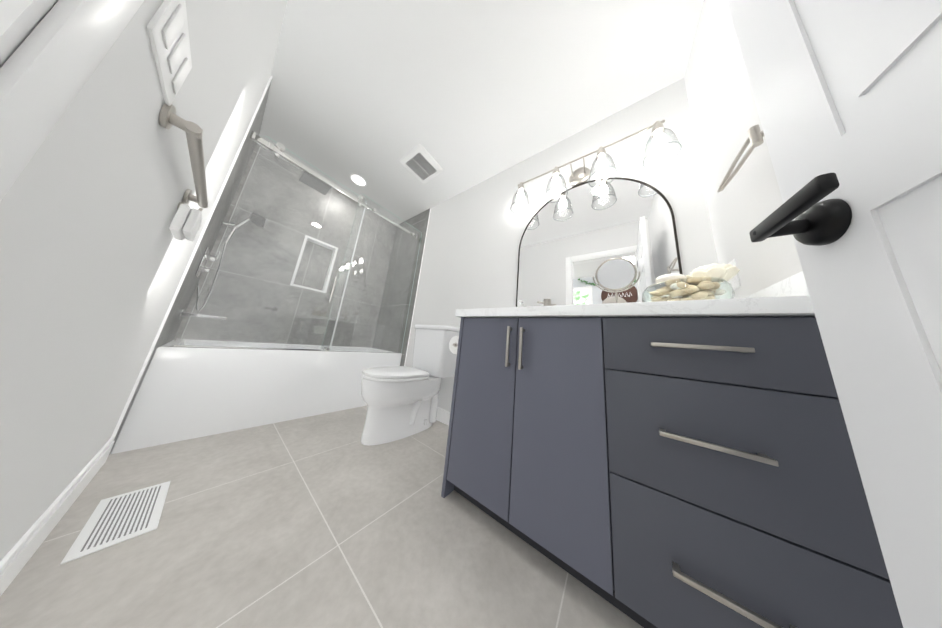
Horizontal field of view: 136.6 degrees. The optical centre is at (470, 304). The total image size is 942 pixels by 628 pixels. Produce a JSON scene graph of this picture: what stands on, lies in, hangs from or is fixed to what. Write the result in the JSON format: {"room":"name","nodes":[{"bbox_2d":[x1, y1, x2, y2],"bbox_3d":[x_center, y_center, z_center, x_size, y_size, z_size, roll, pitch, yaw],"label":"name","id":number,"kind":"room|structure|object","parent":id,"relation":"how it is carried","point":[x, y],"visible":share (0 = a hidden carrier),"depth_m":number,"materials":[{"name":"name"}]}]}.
{"room":"bathroom","nodes":[
{"label":"bathroom","id":0,"kind":"room"},
{"bbox_2d":[0,0,286,560],"bbox_3d":[-1.025,-0.513,0.640,3.230,2.440,0.104,-3,-15,36],"label":"wall","id":1,"kind":"structure","parent":0,"point":[95,255],"depth_m":0.40,"materials":[{"name":"white paint"}]},
{"bbox_2d":[0,437,114,595],"bbox_3d":[-1.122,0.638,0.457,1.387,0.105,0.013,-3,-15,36],"label":"baseboard","id":2,"kind":"structure","parent":1,"relation":"attached to","point":[17,557],"depth_m":0.54,"materials":[{"name":"white paint"}]},
{"bbox_2d":[0,0,143,201],"bbox_3d":[-0.143,-0.397,-0.053,0.870,2.105,0.113,-3,-15,36],"label":"door frame","id":3,"kind":"structure","parent":1,"relation":"attached to","point":[53,53],"depth_m":0.19,"materials":[{"name":"white paint"}]},
{"bbox_2d":[147,0,191,105],"bbox_3d":[-0.566,-0.484,0.358,0.180,0.120,0.008,-3,-15,36],"label":"switch plate","id":4,"kind":"object","parent":1,"relation":"attached to","point":[167,29],"visible":1,"depth_m":0.34,"materials":[{"name":"white plastic"}]},
{"bbox_2d":[159,104,207,207],"bbox_3d":[-0.832,-0.397,0.559,0.506,0.052,0.048,-3,-15,36],"label":"towel bar","id":5,"kind":"object","parent":1,"relation":"attached to","point":[168,117],"visible":0.98,"depth_m":0.47,"materials":[{"name":"silver metal"}]},
{"bbox_2d":[169,201,202,240],"bbox_3d":[-1.004,-0.297,0.661,0.130,0.124,0.050,-3,-15,36],"label":"cloth","id":6,"kind":"object","parent":5,"relation":"hanging from","point":[186,223],"visible":1,"depth_m":0.63,"materials":[{"name":"white fabric"}]},
{"bbox_2d":[109,76,272,453],"bbox_3d":[-1.886,-0.452,1.345,0.803,2.440,0.009,-3,-15,36],"label":"wall tile","id":7,"kind":"structure","parent":1,"relation":"attached to","point":[172,321],"depth_m":1.23,"materials":[{"name":"grey tile"}]},
{"bbox_2d":[178,309,226,319],"bbox_3d":[-1.911,0.079,1.344,0.070,0.060,0.200,-3,-15,36],"label":"tub spout","id":8,"kind":"object","parent":7,"relation":"attached to","point":[181,313],"visible":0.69,"depth_m":1.30,"materials":[{"name":"silver metal"}]},
{"bbox_2d":[195,247,220,277],"bbox_3d":[-1.938,-0.305,1.385,0.180,0.220,0.060,-3,-15,36],"label":"shower valve","id":9,"kind":"object","parent":7,"relation":"attached to","point":[206,257],"visible":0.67,"depth_m":1.36,"materials":[{"name":"silver metal"}]},
{"bbox_2d":[195,211,267,311],"bbox_3d":[-2.023,-0.384,1.581,0.138,0.929,0.228,-3,-15,36],"label":"shower","id":10,"kind":"object","parent":7,"relation":"attached to","point":[252,218],"visible":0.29,"depth_m":1.56,"materials":[{"name":"silver metal"}]},
{"bbox_2d":[252,140,331,195],"bbox_3d":[-1.668,-1.303,1.789,0.240,0.076,0.558,-3,-15,36],"label":"shower head","id":11,"kind":"object","parent":7,"relation":"attached to","point":[327,189],"visible":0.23,"depth_m":1.87},
{"bbox_2d":[175,143,396,347],"bbox_3d":[-1.847,-0.272,2.179,0.140,2.440,1.640,-3,-15,36],"label":"wall","id":12,"kind":"structure","parent":0,"point":[274,281],"depth_m":1.98,"materials":[{"name":"tile"}]},
{"bbox_2d":[290,235,337,292],"bbox_3d":[-1.818,-0.458,2.184,0.092,0.590,0.320,-3,-15,36],"label":"trim","id":13,"kind":"structure","parent":12,"relation":"attached to","point":[330,267],"depth_m":2.21,"materials":[{"name":"white tile"}]},
{"bbox_2d":[0,406,643,627],"bbox_3d":[-0.628,0.880,0.991,3.330,0.050,1.740,-3,-15,36],"label":"floor","id":14,"kind":"structure","parent":0,"point":[328,520],"depth_m":0.59,"materials":[{"name":"tile"}]},
{"bbox_2d":[60,481,170,564],"bbox_3d":[-1.188,0.722,0.648,0.300,0.005,0.139,-3,-15,36],"label":"floor vent","id":15,"kind":"object","parent":14,"relation":"in","point":[114,520],"visible":1,"depth_m":0.62,"materials":[{"name":"white metal"}]},
{"bbox_2d":[111,339,401,453],"bbox_3d":[-1.565,0.660,1.763,0.723,0.510,1.516,-3,-15,36],"label":"bathtub","id":16,"kind":"object","parent":14,"relation":"on","point":[185,393],"visible":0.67,"depth_m":1.23,"materials":[{"name":"white ceramic"}]},
{"bbox_2d":[173,131,421,352],"bbox_3d":[-1.195,-0.370,1.782,0.060,1.574,1.512,-3,-15,36],"label":"glass","id":17,"kind":"object","parent":16,"relation":"on","point":[279,149],"visible":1,"depth_m":1.58,"materials":[{"name":"clear glass"}]},
{"bbox_2d":[360,325,459,445],"bbox_3d":[-0.492,0.552,1.510,0.454,0.831,0.708,-3,-15,36],"label":"toilet","id":18,"kind":"object","parent":14,"relation":"on","point":[401,402],"visible":0.98,"depth_m":1.37,"materials":[{"name":"white ceramic"}]},
{"bbox_2d":[441,271,902,627],"bbox_3d":[0.495,0.447,0.861,1.126,0.965,0.613,-3,-15,36],"label":"bathroom vanity","id":19,"kind":"object","parent":14,"relation":"on","point":[678,464],"visible":0.77,"depth_m":0.49,"materials":[{"name":"grey wood"}]},
{"bbox_2d":[449,336,458,353],"bbox_3d":[-0.055,0.245,1.112,0.107,0.113,0.147,-3,-15,36],"label":"paper roll","id":20,"kind":"object","parent":19,"relation":"attached to","point":[453,345],"visible":0.35,"depth_m":1.08,"materials":[{"name":"white paper"}]},
{"bbox_2d":[537,299,550,305],"bbox_3d":[0.461,0.032,1.218,0.092,0.164,0.165,-3,-15,36],"label":"sink faucet","id":21,"kind":"object","parent":19,"relation":"on","point":[546,302],"visible":0.23,"depth_m":1.24,"materials":[{"name":"silver metal"}]},
{"bbox_2d":[593,258,639,302],"bbox_3d":[0.657,-0.081,0.850,0.174,0.272,0.148,-3,-15,36],"label":"makeup mirror","id":22,"kind":"object","parent":19,"relation":"on","point":[614,275],"visible":0.73,"depth_m":0.85,"materials":[{"name":"silver metal"}]},
{"bbox_2d":[642,263,739,301],"bbox_3d":[0.861,-0.045,0.751,0.263,0.203,0.244,-3,-15,36],"label":"bowl","id":23,"kind":"object","parent":19,"relation":"on","point":[705,282],"visible":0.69,"depth_m":0.67,"materials":[{"name":"clear glass"}]},
{"bbox_2d":[259,0,703,223],"bbox_3d":[-0.380,-1.549,1.504,3.330,0.060,1.740,-3,-15,36],"label":"ceiling","id":24,"kind":"structure","parent":0,"point":[466,94],"depth_m":1.27,"materials":[{"name":"paint"}]},
{"bbox_2d":[350,174,366,186],"bbox_3d":[-1.322,-1.463,2.202,0.176,0.006,0.176,-3,-15,36],"label":"recessed light","id":25,"kind":"object","parent":24,"relation":"in","point":[357,179],"visible":1,"depth_m":2.20,"materials":[{"name":"white plastic"}]},
{"bbox_2d":[400,144,442,182],"bbox_3d":[-0.510,-1.428,1.933,0.330,0.023,0.320,-3,-15,36],"label":"fan","id":26,"kind":"object","parent":24,"relation":"attached to","point":[420,163],"visible":1,"depth_m":1.90,"materials":[{"name":"white plastic"}]},
{"bbox_2d":[405,78,717,411],"bbox_3d":[-0.023,-0.148,1.885,3.330,2.440,0.100,-3,-15,36],"label":"wall","id":27,"kind":"structure","parent":0,"point":[471,248],"depth_m":1.61,"materials":[{"name":"white paint"}]},
{"bbox_2d":[372,208,430,365],"bbox_3d":[-0.990,-0.110,2.533,0.803,2.440,0.009,-3,-15,36],"label":"wall tile","id":28,"kind":"structure","parent":27,"relation":"attached to","point":[419,222],"depth_m":2.52,"materials":[{"name":"grey tile"}]},
{"bbox_2d":[436,407,449,425],"bbox_3d":[-0.302,0.983,1.696,1.202,0.105,0.013,-3,-15,36],"label":"baseboard","id":29,"kind":"structure","parent":27,"relation":"attached to","point":[443,416],"depth_m":1.65,"materials":[{"name":"white paint"}]},
{"bbox_2d":[510,119,681,213],"bbox_3d":[0.752,-0.927,1.323,0.964,0.275,0.211,-3,-15,36],"label":"sconce","id":30,"kind":"object","parent":27,"relation":"attached to","point":[660,139],"visible":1,"depth_m":1.21,"materials":[{"name":"silver metal"}]},
{"bbox_2d":[516,177,682,306],"bbox_3d":[0.761,-0.435,1.300,0.901,0.945,0.016,-3,-15,36],"label":"arched mirror","id":31,"kind":"object","parent":27,"relation":"attached to","point":[575,238],"visible":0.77,"depth_m":1.25,"materials":[{"name":"clear glass"}]},
{"bbox_2d":[684,0,801,297],"bbox_3d":[0.764,-0.413,0.249,0.100,2.440,1.640,-3,-15,36],"label":"wall","id":32,"kind":"structure","parent":0,"point":[725,118],"depth_m":0.77,"materials":[{"name":"white paint"}]},
{"bbox_2d":[728,259,740,289],"bbox_3d":[1.123,-0.127,0.805,0.008,0.120,0.075,-3,-15,36],"label":"electrical outlet plate","id":33,"kind":"object","parent":32,"relation":"attached to","point":[734,281],"visible":0.48,"depth_m":0.79,"materials":[{"name":"white plastic"}]},
{"bbox_2d":[717,125,764,191],"bbox_3d":[0.928,-0.476,0.623,0.074,0.060,0.260,-3,-15,36],"label":"towel rail","id":34,"kind":"object","parent":32,"relation":"attached to","point":[755,136],"visible":0.62,"depth_m":0.59,"materials":[{"name":"silver metal"}]},
{"bbox_2d":[726,0,941,627],"bbox_3d":[0.377,-0.286,0.054,0.159,2.020,0.741,-3,-15,36],"label":"entry door","id":35,"kind":"structure","parent":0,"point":[847,95],"depth_m":0.24,"materials":[{"name":"white paint"}]}
]}

